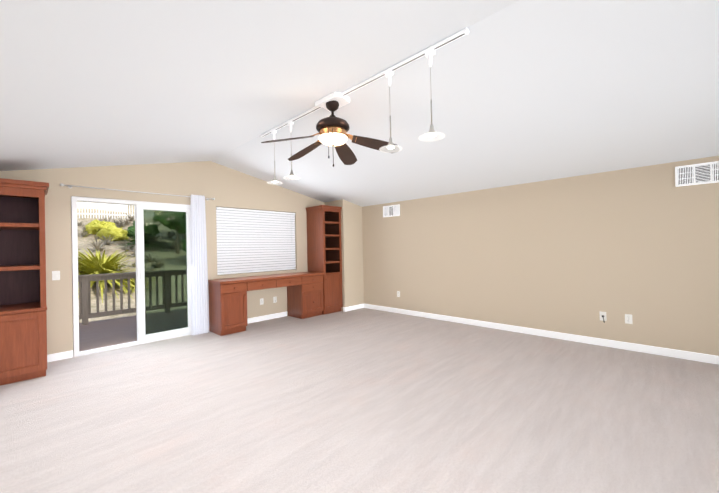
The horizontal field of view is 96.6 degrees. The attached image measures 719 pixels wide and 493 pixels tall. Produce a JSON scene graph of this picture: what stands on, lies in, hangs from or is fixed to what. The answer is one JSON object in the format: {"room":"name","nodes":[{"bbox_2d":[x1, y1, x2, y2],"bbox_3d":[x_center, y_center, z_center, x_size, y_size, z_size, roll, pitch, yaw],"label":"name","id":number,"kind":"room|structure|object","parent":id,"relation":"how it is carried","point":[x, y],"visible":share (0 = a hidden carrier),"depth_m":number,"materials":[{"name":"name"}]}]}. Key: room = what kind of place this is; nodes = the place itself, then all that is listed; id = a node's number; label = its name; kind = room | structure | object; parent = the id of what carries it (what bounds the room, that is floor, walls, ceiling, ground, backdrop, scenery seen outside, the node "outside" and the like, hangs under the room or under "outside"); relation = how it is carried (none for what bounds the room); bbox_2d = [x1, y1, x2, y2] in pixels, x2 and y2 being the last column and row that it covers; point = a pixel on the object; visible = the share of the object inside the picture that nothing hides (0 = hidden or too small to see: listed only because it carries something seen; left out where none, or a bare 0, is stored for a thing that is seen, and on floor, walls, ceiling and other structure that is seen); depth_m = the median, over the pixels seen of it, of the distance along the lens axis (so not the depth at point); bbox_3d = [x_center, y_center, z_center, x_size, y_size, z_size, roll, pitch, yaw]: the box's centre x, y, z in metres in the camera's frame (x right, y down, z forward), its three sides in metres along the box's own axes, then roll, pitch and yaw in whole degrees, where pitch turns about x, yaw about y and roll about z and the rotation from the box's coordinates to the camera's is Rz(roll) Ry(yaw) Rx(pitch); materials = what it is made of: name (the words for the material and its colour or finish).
{"room":"living room","nodes":[
{"label":"living room","id":0,"kind":"room"},
{"bbox_2d":[0,161,324,354],"bbox_3d":[-2.789,-0.116,5.167,0.150,3.050,5.650,-1,0,44],"label":"wall","id":1,"kind":"structure","parent":0,"point":[224,186],"depth_m":4.82,"materials":[{"name":"paint"}]},
{"bbox_2d":[52,271,59,279],"bbox_3d":[-3.796,0.364,4.005,0.010,0.116,0.072,-1,0,44],"label":"light switch","id":2,"kind":"object","parent":1,"relation":"attached to","point":[55,275],"visible":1,"depth_m":4.00,"materials":[{"name":"white plastic"}]},
{"bbox_2d":[71,196,190,356],"bbox_3d":[-3.199,0.379,4.673,0.134,2.075,1.482,-1,0,44],"label":"sliding door","id":3,"kind":"structure","parent":1,"relation":"in","point":[144,336],"depth_m":4.79,"materials":[{"name":"white plastic"}]},
{"bbox_2d":[60,183,214,200],"bbox_3d":[-3.094,-0.779,4.686,0.104,0.044,1.894,-1,0,44],"label":"curtain rod","id":4,"kind":"object","parent":1,"relation":"attached to","point":[70,186],"visible":1,"depth_m":4.44,"materials":[{"name":"grey metal"}]},
{"bbox_2d":[190,194,208,335],"bbox_3d":[-2.552,0.287,5.096,0.094,2.210,0.258,-1,0,44],"label":"sheer curtain","id":5,"kind":"object","parent":4,"relation":"hanging from","point":[199,287],"visible":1,"depth_m":5.08,"materials":[{"name":"white fabric"}]},
{"bbox_2d":[47,311,286,361],"bbox_3d":[-2.643,1.360,5.163,0.014,0.092,3.435,-1,0,44],"label":"baseboard","id":6,"kind":"structure","parent":1,"relation":"attached to","point":[59,356],"depth_m":4.94,"materials":[{"name":"white wood"}]},
{"bbox_2d":[216,226,291,274],"bbox_3d":[-1.932,-0.102,6.081,0.050,1.170,1.607,-1,0,44],"label":"window","id":7,"kind":"structure","parent":1,"relation":"in","point":[253,270],"depth_m":5.92,"materials":[{"name":"white plastic"}]},
{"bbox_2d":[216,207,295,273],"bbox_3d":[-1.878,-0.106,6.028,0.056,1.149,1.591,-1,0,44],"label":"window blind","id":8,"kind":"object","parent":7,"relation":"attached to","point":[248,240],"visible":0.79,"depth_m":5.95,"materials":[{"name":"white plastic"}]},
{"bbox_2d":[0,0,518,170],"bbox_3d":[-0.535,-1.195,1.237,8.900,0.874,3.190,-1,0,44],"label":"ceiling","id":9,"kind":"structure","parent":0,"point":[90,83],"depth_m":2.11,"materials":[{"name":"paint"}]},
{"bbox_2d":[261,92,398,166],"bbox_3d":[-0.358,-1.118,3.295,1.113,0.731,1.212,-1,0,44],"label":"ceiling fan","id":10,"kind":"object","parent":9,"relation":"hanging from","point":[332,129],"visible":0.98,"depth_m":3.17,"materials":[{"name":"brown wood"}]},
{"bbox_2d":[260,27,468,136],"bbox_3d":[-0.265,-1.466,3.196,2.830,0.026,0.040,-1,0,44],"label":"track rail","id":11,"kind":"object","parent":9,"relation":"attached to","point":[452,38],"visible":0.77,"depth_m":2.66,"materials":[{"name":"white metal"}]},
{"bbox_2d":[269,130,281,184],"bbox_3d":[-1.053,-1.110,3.970,0.196,0.650,0.196,-1,0,44],"label":"pendant light","id":12,"kind":"object","parent":11,"relation":"hanging from","point":[273,132],"visible":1,"depth_m":3.96,"materials":[{"name":"white metal"}]},
{"bbox_2d":[283,121,299,179],"bbox_3d":[-0.792,-1.117,3.715,0.196,0.650,0.196,-1,0,44],"label":"pendant light","id":13,"kind":"object","parent":11,"relation":"hanging from","point":[291,175],"visible":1,"depth_m":3.71,"materials":[{"name":"white metal"}]},
{"bbox_2d":[380,70,402,152],"bbox_3d":[0.257,-1.141,2.693,0.196,0.650,0.196,-1,0,44],"label":"pendant light","id":14,"kind":"object","parent":11,"relation":"hanging from","point":[388,75],"visible":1,"depth_m":2.68,"materials":[{"name":"white metal"}]},
{"bbox_2d":[419,49,444,141],"bbox_3d":[0.540,-1.148,2.417,0.196,0.650,0.196,-1,0,44],"label":"pendant light","id":15,"kind":"object","parent":11,"relation":"hanging from","point":[429,54],"visible":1,"depth_m":2.41,"materials":[{"name":"white metal"}]},
{"bbox_2d":[325,199,363,310],"bbox_3d":[-0.348,-0.156,7.242,0.750,3.050,0.730,-1,0,44],"label":"wall","id":16,"kind":"structure","parent":0,"point":[352,257],"depth_m":6.89,"materials":[{"name":"paint"}]},
{"bbox_2d":[343,304,363,311],"bbox_3d":[-0.122,1.317,6.917,0.057,0.092,0.583,-1,0,44],"label":"baseboard","id":17,"kind":"structure","parent":16,"relation":"attached to","point":[350,308],"depth_m":6.87,"materials":[{"name":"white wood"}]},
{"bbox_2d":[0,308,718,492],"bbox_3d":[0.630,1.390,2.368,8.900,0.120,6.380,-1,0,44],"label":"floor","id":18,"kind":"structure","parent":0,"point":[364,400],"depth_m":2.54,"materials":[{"name":"carpet"}]},
{"bbox_2d":[0,178,48,385],"bbox_3d":[-3.911,0.370,3.398,0.686,2.107,0.890,-1,0,44],"label":"bookcase","id":19,"kind":"object","parent":18,"relation":"on","point":[23,332],"visible":1,"depth_m":3.46,"materials":[{"name":"brown wood"}]},
{"bbox_2d":[208,272,323,335],"bbox_3d":[-1.607,0.962,5.839,0.555,0.852,2.049,-1,0,44],"label":"desk","id":20,"kind":"object","parent":18,"relation":"on","point":[227,306],"visible":1,"depth_m":5.32,"materials":[{"name":"brown wood"}]},
{"bbox_2d":[306,205,342,314],"bbox_3d":[-0.730,0.274,6.743,0.576,2.202,0.521,-1,0,44],"label":"tall cabinet","id":21,"kind":"object","parent":18,"relation":"on","point":[324,250],"visible":0.9,"depth_m":6.64,"materials":[{"name":"brown wood"}]},
{"bbox_2d":[211,0,718,206],"bbox_3d":[1.690,-1.284,3.521,8.900,0.765,3.190,-1,0,44],"label":"ceiling","id":22,"kind":"structure","parent":0,"point":[523,92],"depth_m":3.02,"materials":[{"name":"paint"}]},
{"bbox_2d":[362,156,718,355],"bbox_3d":[3.041,-0.235,4.344,8.150,3.050,0.150,-1,0,44],"label":"wall","id":23,"kind":"structure","parent":0,"point":[574,255],"depth_m":4.41,"materials":[{"name":"paint"}]},
{"bbox_2d":[383,204,399,216],"bbox_3d":[0.649,-0.726,6.552,0.430,0.228,0.012,-1,0,44],"label":"air vent","id":24,"kind":"object","parent":23,"relation":"in","point":[391,211],"visible":1,"depth_m":6.54,"materials":[{"name":"white metal"}]},
{"bbox_2d":[364,304,718,364],"bbox_3d":[2.964,1.246,4.327,7.986,0.092,0.014,-1,0,44],"label":"baseboard","id":25,"kind":"structure","parent":23,"relation":"attached to","point":[695,356],"depth_m":4.38,"materials":[{"name":"white wood"}]},
{"bbox_2d":[599,311,606,322],"bbox_3d":[3.138,0.911,4.129,0.072,0.134,0.045,-1,0,44],"label":"electrical outlet","id":26,"kind":"object","parent":23,"relation":"attached to","point":[603,317],"visible":1,"depth_m":4.14,"materials":[{"name":"white plastic"}]},
{"bbox_2d":[625,314,632,323],"bbox_3d":[3.333,0.898,3.965,0.072,0.116,0.008,-1,0,44],"label":"electrical outlet","id":27,"kind":"object","parent":23,"relation":"attached to","point":[628,318],"visible":1,"depth_m":3.96,"materials":[{"name":"white plastic"}]},
{"bbox_2d":[675,161,718,186],"bbox_3d":[3.767,-0.800,3.513,0.430,0.228,0.012,-1,0,44],"label":"air vent","id":28,"kind":"object","parent":23,"relation":"in","point":[698,174],"visible":1,"depth_m":3.54,"materials":[{"name":"white metal"}]},
{"label":"outside","id":29,"kind":"structure","parent":0,"visible":0},
{"bbox_2d":[79,308,187,351],"bbox_3d":[-3.649,1.571,6.247,2.616,0.220,9.500,-1,0,44],"label":"deck","id":30,"kind":"object","parent":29,"point":[104,333],"depth_m":5.62,"materials":[{"name":"grey wood"}]},
{"bbox_2d":[78,269,186,324],"bbox_3d":[-4.439,1.006,7.008,0.140,0.944,9.500,-1,0,44],"label":"railing","id":31,"kind":"object","parent":30,"relation":"on","point":[85,313],"visible":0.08,"depth_m":6.42,"materials":[{"name":"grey wood"}]},
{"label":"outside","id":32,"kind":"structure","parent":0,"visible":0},
{"bbox_2d":[77,205,186,322],"bbox_3d":[-15.008,-1.963,23.196,37.250,9.869,30.000,-1,0,44],"label":"hill","id":33,"kind":"structure","parent":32,"point":[82,241],"depth_m":12.96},
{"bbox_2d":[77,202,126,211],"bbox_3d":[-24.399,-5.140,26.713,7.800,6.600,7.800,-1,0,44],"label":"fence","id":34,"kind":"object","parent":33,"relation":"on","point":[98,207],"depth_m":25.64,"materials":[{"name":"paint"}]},
{"bbox_2d":[77,202,153,218],"bbox_3d":[-15.811,-2.589,22.559,0.050,2.379,18.020,-1,0,44],"label":"fence","id":35,"kind":"object","parent":33,"relation":"on","point":[101,214],"visible":0.04,"depth_m":21.43,"materials":[{"name":"white"}]},
{"bbox_2d":[77,210,185,302],"bbox_3d":[-10.310,-1.249,16.663,15.481,5.895,10.608,-1,0,44],"label":"planting","id":36,"kind":"object","parent":33,"relation":"on","point":[107,231],"visible":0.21,"depth_m":13.46,"materials":[{"name":"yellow plant"}]}
]}

